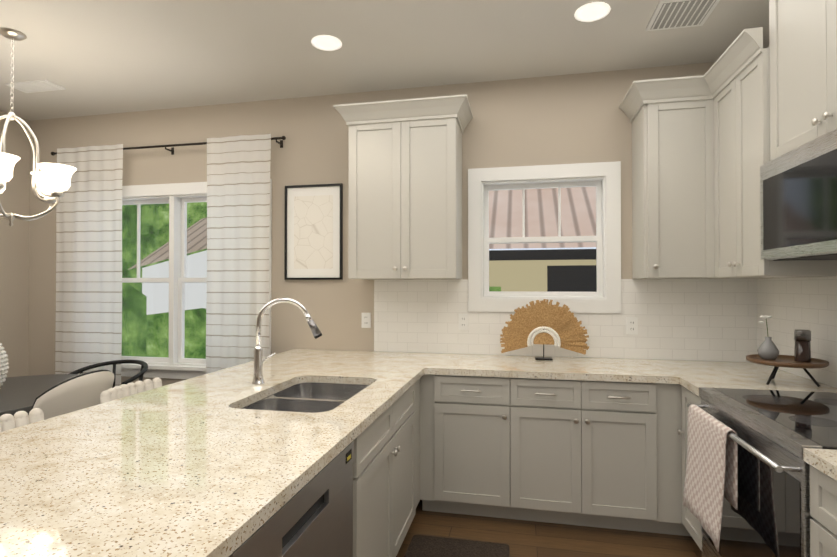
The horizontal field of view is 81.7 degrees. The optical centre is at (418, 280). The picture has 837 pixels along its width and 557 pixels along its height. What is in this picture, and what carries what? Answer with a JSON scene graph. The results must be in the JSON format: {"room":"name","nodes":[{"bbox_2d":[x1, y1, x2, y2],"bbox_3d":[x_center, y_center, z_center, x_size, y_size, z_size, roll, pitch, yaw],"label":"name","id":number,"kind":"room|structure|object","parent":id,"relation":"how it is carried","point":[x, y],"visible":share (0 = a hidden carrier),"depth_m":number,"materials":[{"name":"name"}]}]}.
{"room":"dining room and kitchen","nodes":[
{"label":"dining room and kitchen","id":0,"kind":"room"},
{"bbox_2d":[0,111,29,377],"bbox_3d":[-4.202,-0.023,1.336,0.150,2.900,6.180,0,-1,12],"label":"wall","id":1,"kind":"structure","parent":0,"point":[14,281],"depth_m":4.24,"materials":[{"name":"paint"}]},
{"bbox_2d":[28,62,714,385],"bbox_3d":[-0.628,0.000,3.822,6.130,2.900,0.150,0,-1,12],"label":"wall","id":2,"kind":"structure","parent":0,"point":[567,119],"depth_m":3.78,"materials":[{"name":"paint"}]},
{"bbox_2d":[51,136,285,155],"bbox_3d":[-2.103,-1.092,4.011,2.208,0.067,0.101,0,-1,12],"label":"curtain rod","id":3,"kind":"object","parent":2,"relation":"attached to","point":[172,146],"visible":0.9,"depth_m":3.96,"materials":[{"name":"brown metal"}]},
{"bbox_2d":[55,144,122,385],"bbox_3d":[-2.779,0.142,4.069,0.671,2.560,0.034,0,-1,12],"label":"curtain","id":4,"kind":"object","parent":3,"relation":"hanging from","point":[88,330],"visible":0.73,"depth_m":4.07,"materials":[{"name":"fabric"}]},
{"bbox_2d":[206,134,270,373],"bbox_3d":[-1.416,0.140,3.784,0.575,2.560,0.034,0,-1,12],"label":"curtain","id":5,"kind":"object","parent":3,"relation":"hanging from","point":[238,194],"visible":0.69,"depth_m":3.79,"materials":[{"name":"fabric"}]},
{"bbox_2d":[121,179,271,378],"bbox_3d":[-2.050,-0.001,4.081,1.850,1.623,0.185,0,-1,12],"label":"dining room window","id":6,"kind":"structure","parent":2,"relation":"in","point":[176,364],"depth_m":4.07,"materials":[{"name":"white wood"}]},
{"bbox_2d":[284,183,342,279],"bbox_3d":[-0.820,-0.380,3.774,0.475,0.740,0.025,0,-1,12],"label":"picture frame","id":7,"kind":"object","parent":2,"relation":"attached to","point":[313,246],"visible":0.98,"depth_m":3.77,"materials":[{"name":"white paper"}]},
{"bbox_2d":[361,313,370,327],"bbox_3d":[-0.400,0.299,3.690,0.072,0.116,0.008,0,-1,12],"label":"electrical outlet","id":8,"kind":"object","parent":2,"relation":"attached to","point":[366,321],"visible":1,"depth_m":3.69,"materials":[{"name":"white plastic"}]},
{"bbox_2d":[333,94,472,279],"bbox_3d":[-0.093,-0.608,3.418,0.915,1.188,0.428,0,-1,12],"label":"upper cabinet","id":9,"kind":"object","parent":2,"relation":"attached to","point":[405,193],"visible":1,"depth_m":3.28,"materials":[{"name":"grey paint"}]},
{"bbox_2d":[468,161,620,312],"bbox_3d":[0.888,-0.298,3.488,1.045,1.040,0.150,0,-1,12],"label":"kitchen window","id":10,"kind":"structure","parent":2,"relation":"in","point":[604,178],"depth_m":3.45,"materials":[{"name":"white wood"}]},
{"bbox_2d":[374,279,753,361],"bbox_3d":[0.926,0.258,3.412,2.580,0.543,0.008,0,-1,12],"label":"tile backsplash","id":11,"kind":"structure","parent":2,"relation":"attached to","point":[702,319],"depth_m":3.31,"materials":[{"name":"white tile"}]},
{"bbox_2d":[459,314,467,329],"bbox_3d":[0.328,0.297,3.529,0.072,0.116,0.008,0,-1,12],"label":"electrical outlet","id":12,"kind":"object","parent":11,"relation":"attached to","point":[463,321],"visible":1,"depth_m":3.53,"materials":[{"name":"white plastic"}]},
{"bbox_2d":[626,317,637,334],"bbox_3d":[1.454,0.305,3.293,0.072,0.116,0.008,0,-1,12],"label":"electrical outlet","id":13,"kind":"object","parent":11,"relation":"attached to","point":[631,325],"visible":1,"depth_m":3.29,"materials":[{"name":"white plastic"}]},
{"bbox_2d":[0,0,768,120],"bbox_3d":[-1.276,-1.539,0.738,6.130,0.120,6.480,0,-1,12],"label":"ceiling","id":14,"kind":"structure","parent":0,"point":[96,57],"depth_m":3.01,"materials":[{"name":"paint"}]},
{"bbox_2d":[5,79,65,92],"bbox_3d":[-2.848,-1.445,3.600,0.360,0.014,0.160,0,-1,12],"label":"ceiling vent","id":15,"kind":"object","parent":14,"relation":"in","point":[43,85],"visible":0.98,"depth_m":3.58,"materials":[{"name":"white metal"}]},
{"bbox_2d":[0,28,76,225],"bbox_3d":[-2.390,-0.889,2.866,0.662,1.140,0.641,0,-1,12],"label":"chandelier","id":16,"kind":"object","parent":14,"relation":"hanging from","point":[52,181],"visible":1,"depth_m":2.84,"materials":[{"name":"silver metal"}]},
{"bbox_2d":[311,35,341,50],"bbox_3d":[-0.561,-1.453,2.958,0.184,0.010,0.184,0,-1,12],"label":"recessed light","id":17,"kind":"object","parent":14,"relation":"in","point":[326,42],"visible":1,"depth_m":2.95,"materials":[{"name":"white"}]},
{"bbox_2d":[575,2,609,21],"bbox_3d":[0.942,-1.456,2.624,0.184,0.010,0.184,0,-1,12],"label":"recessed light","id":18,"kind":"object","parent":14,"relation":"in","point":[593,11],"visible":1,"depth_m":2.61,"materials":[{"name":"white"}]},
{"bbox_2d":[646,0,719,30],"bbox_3d":[1.435,-1.454,2.633,0.300,0.013,0.300,0,-1,12],"label":"ceiling vent","id":19,"kind":"object","parent":14,"relation":"in","point":[670,14],"visible":1,"depth_m":2.62,"materials":[{"name":"white metal"}]},
{"bbox_2d":[396,500,701,556],"bbox_3d":[-1.276,1.481,0.710,6.130,0.120,6.480,0,-1,12],"label":"floor","id":20,"kind":"structure","parent":0,"point":[523,538],"depth_m":2.72,"materials":[{"name":"brown wood"}]},
{"bbox_2d":[0,408,43,431],"bbox_3d":[-1.564,0.997,1.929,0.470,0.872,0.421,0,-1,12],"label":"stool","id":21,"kind":"object","parent":20,"relation":"on","point":[18,419],"visible":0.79,"depth_m":2.08,"materials":[{"name":"beige fabric"}]},
{"bbox_2d":[0,374,79,416],"bbox_3d":[-2.629,1.061,2.866,1.160,0.760,1.440,0,-1,12],"label":"dining table","id":22,"kind":"object","parent":20,"relation":"on","point":[20,393],"visible":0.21,"depth_m":3.05,"materials":[{"name":"grey"}]},
{"bbox_2d":[0,343,8,388],"bbox_3d":[-2.629,0.445,2.872,0.308,0.472,0.305,0,-1,-23],"label":"ceramic vase","id":23,"kind":"object","parent":22,"relation":"on","point":[4,366],"visible":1,"depth_m":2.91,"materials":[{"name":"white ceramic"}]},
{"bbox_2d":[30,370,113,419],"bbox_3d":[-2.061,0.967,2.708,0.618,0.948,0.507,0,-1,12],"label":"dining chair","id":24,"kind":"object","parent":20,"relation":"on","point":[79,392],"visible":0.33,"depth_m":2.56,"materials":[{"name":"beige fabric"}]},
{"bbox_2d":[69,360,147,387],"bbox_3d":[-2.373,1.042,3.648,0.601,0.817,0.565,0,-1,12],"label":"armchair","id":25,"kind":"object","parent":20,"relation":"on","point":[144,369],"visible":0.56,"depth_m":3.83,"materials":[{"name":"black metal"}]},
{"bbox_2d":[100,378,161,403],"bbox_3d":[-1.414,1.004,2.644,0.470,0.872,0.421,0,-1,12],"label":"stool","id":26,"kind":"object","parent":20,"relation":"on","point":[121,391],"visible":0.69,"depth_m":2.69,"materials":[{"name":"beige fabric"}]},
{"bbox_2d":[229,441,353,556],"bbox_3d":[-0.600,0.994,1.401,0.612,0.868,0.740,0,-1,12],"label":"dishwasher","id":27,"kind":"object","parent":20,"relation":"on","point":[313,517],"visible":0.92,"depth_m":1.40,"materials":[{"name":"silver metal"}]},
{"bbox_2d":[353,374,424,541],"bbox_3d":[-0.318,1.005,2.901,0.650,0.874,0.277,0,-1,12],"label":"base cabinet","id":28,"kind":"object","parent":20,"relation":"on","point":[389,462],"depth_m":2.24,"materials":[{"name":"grey paint"}]},
{"bbox_2d":[0,357,423,556],"bbox_3d":[-0.799,0.536,1.779,1.170,0.039,2.590,0,-1,12],"label":"countertop","id":29,"kind":"structure","parent":28,"relation":"on","point":[205,465],"depth_m":1.37,"materials":[{"name":"stone"}]},
{"bbox_2d":[252,298,321,384],"bbox_3d":[-0.670,0.303,2.470,0.331,0.437,0.153,0,-1,12],"label":"faucet","id":30,"kind":"object","parent":29,"relation":"on","point":[259,360],"visible":0.96,"depth_m":2.45,"materials":[{"name":"silver metal"}]},
{"bbox_2d":[241,382,368,412],"bbox_3d":[-0.503,0.664,2.293,0.492,0.205,0.800,0,-1,12],"label":"sink","id":31,"kind":"object","parent":29,"relation":"in","point":[310,397],"visible":0.12,"depth_m":2.47,"materials":[{"name":"silver metal"}]},
{"bbox_2d":[404,535,508,556],"bbox_3d":[0.131,1.428,2.184,0.530,0.012,1.000,0,-1,12],"label":"mat","id":32,"kind":"object","parent":20,"relation":"on","point":[426,546],"visible":0.88,"depth_m":2.58,"materials":[{"name":"grey fabric"}]},
{"bbox_2d":[425,374,520,519],"bbox_3d":[0.365,1.007,3.203,0.603,0.874,0.633,0,-1,12],"label":"base cabinet","id":33,"kind":"object","parent":20,"relation":"on","point":[473,423],"depth_m":2.90,"materials":[{"name":"grey paint"}]},
{"bbox_2d":[521,378,644,531],"bbox_3d":[0.966,1.006,3.077,0.856,0.874,0.633,0,-1,12],"label":"base cabinet","id":34,"kind":"object","parent":20,"relation":"on","point":[607,454],"depth_m":2.77,"materials":[{"name":"grey paint"}]},
{"bbox_2d":[645,383,684,535],"bbox_3d":[1.424,1.005,2.955,0.202,0.874,0.685,0,-1,12],"label":"base cabinet","id":35,"kind":"object","parent":20,"relation":"on","point":[664,514],"depth_m":2.69,"materials":[{"name":"grey paint"}]},
{"bbox_2d":[681,385,702,550],"bbox_3d":[1.731,1.000,2.444,0.648,0.874,0.331,0,-1,12],"label":"base cabinet","id":36,"kind":"object","parent":20,"relation":"on","point":[692,524],"depth_m":2.60,"materials":[{"name":"grey paint"}]},
{"bbox_2d":[272,349,836,395],"bbox_3d":[0.511,0.547,2.965,3.248,0.039,1.048,0,-1,12],"label":"countertop","id":37,"kind":"structure","parent":36,"relation":"on","point":[692,375],"depth_m":2.91,"materials":[{"name":"stone"}]},
{"bbox_2d":[500,299,588,360],"bbox_3d":[0.845,0.325,3.261,0.583,0.408,0.070,0,-1,12],"label":"decor","id":38,"kind":"object","parent":37,"relation":"on","point":[562,324],"visible":1,"depth_m":3.25,"materials":[{"name":"brown wicker"}]},
{"bbox_2d":[746,354,828,386],"bbox_3d":[1.867,0.458,2.458,0.336,0.126,0.336,0,-1,12],"label":"tray","id":39,"kind":"object","parent":37,"relation":"on","point":[787,361],"visible":0.77,"depth_m":2.40,"materials":[{"name":"brown wood"}]},
{"bbox_2d":[757,315,778,359],"bbox_3d":[1.802,0.291,2.494,0.093,0.225,0.090,0,-1,12],"label":"bud vase","id":40,"kind":"object","parent":39,"relation":"on","point":[767,349],"visible":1,"depth_m":2.47,"materials":[{"name":"grey ceramic"}]},
{"bbox_2d":[794,329,810,361],"bbox_3d":[1.926,0.324,2.427,0.068,0.158,0.068,0,-1,12],"label":"pepper mill","id":41,"kind":"object","parent":39,"relation":"on","point":[802,347],"visible":1,"depth_m":2.40,"materials":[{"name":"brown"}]},
{"bbox_2d":[687,387,836,556],"bbox_3d":[1.567,0.952,1.857,0.725,0.960,0.872,0,-1,12],"label":"range","id":42,"kind":"object","parent":20,"relation":"on","point":[777,431],"visible":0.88,"depth_m":1.78,"materials":[{"name":"silver metal"}]},
{"bbox_2d":[683,404,737,551],"bbox_3d":[1.238,0.816,2.077,0.071,0.476,0.420,0,-1,12],"label":"towel","id":43,"kind":"object","parent":42,"relation":"hanging from","point":[711,479],"visible":1,"depth_m":2.00,"materials":[{"name":"white fabric"}]},
{"bbox_2d":[810,465,836,556],"bbox_3d":[1.442,0.987,1.063,0.648,0.874,0.719,0,-1,12],"label":"base cabinet","id":44,"kind":"object","parent":20,"relation":"on","point":[823,488],"depth_m":1.42,"materials":[{"name":"grey paint"}]},
{"bbox_2d":[803,448,836,480],"bbox_3d":[1.359,0.525,0.703,0.663,0.039,1.467,0,-1,12],"label":"countertop","id":45,"kind":"structure","parent":44,"relation":"on","point":[824,460],"depth_m":1.42,"materials":[{"name":"stone"}]},
{"bbox_3d":[1.651,-0.035,0.112,0.150,2.900,6.180,0,-1,12],"label":"wall","id":46,"kind":"structure","parent":0,"visible":0},
{"bbox_2d":[630,88,706,278],"bbox_3d":[1.618,-0.562,3.073,0.405,1.090,0.405,0,-1,12],"label":"upper cabinet","id":47,"kind":"object","parent":46,"relation":"attached to","point":[669,129],"depth_m":2.95,"materials":[{"name":"grey paint"}]},
{"bbox_2d":[707,44,836,278],"bbox_3d":[1.871,-0.567,2.574,0.422,1.090,0.621,0,-1,12],"label":"upper cabinet","id":48,"kind":"object","parent":46,"relation":"attached to","point":[725,126],"depth_m":2.55,"materials":[{"name":"grey paint"}]},
{"bbox_2d":[754,276,836,387],"bbox_3d":[1.869,0.206,1.545,0.008,0.614,3.279,0,-1,12],"label":"tile backsplash","id":49,"kind":"structure","parent":46,"relation":"attached to","point":[807,303],"depth_m":2.66,"materials":[{"name":"white tile"}]},
{"bbox_2d":[767,0,836,161],"bbox_3d":[1.751,-0.964,1.838,0.354,0.810,0.874,0,-1,12],"label":"upper cabinet","id":50,"kind":"object","parent":46,"relation":"attached to","point":[802,49],"depth_m":2.06,"materials":[{"name":"grey paint"}]},
{"bbox_2d":[760,128,836,260],"bbox_3d":[1.709,-0.325,1.840,0.436,0.452,0.870,0,-1,12],"label":"microwave","id":51,"kind":"object","parent":50,"relation":"attached to","point":[798,202],"visible":0.96,"depth_m":1.97,"materials":[{"name":"silver metal"}]},
{"label":"outside","id":52,"kind":"structure","parent":0,"visible":0},
{"bbox_2d":[122,202,206,358],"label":"window glass","id":53,"kind":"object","parent":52,"point":[149,318],"depth_m":10.42,"materials":[{"name":"white"}]},
{"bbox_2d":[489,187,596,291],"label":"window","id":54,"kind":"structure","parent":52,"point":[574,271],"depth_m":7.08,"materials":[{"name":"white"}]}
]}

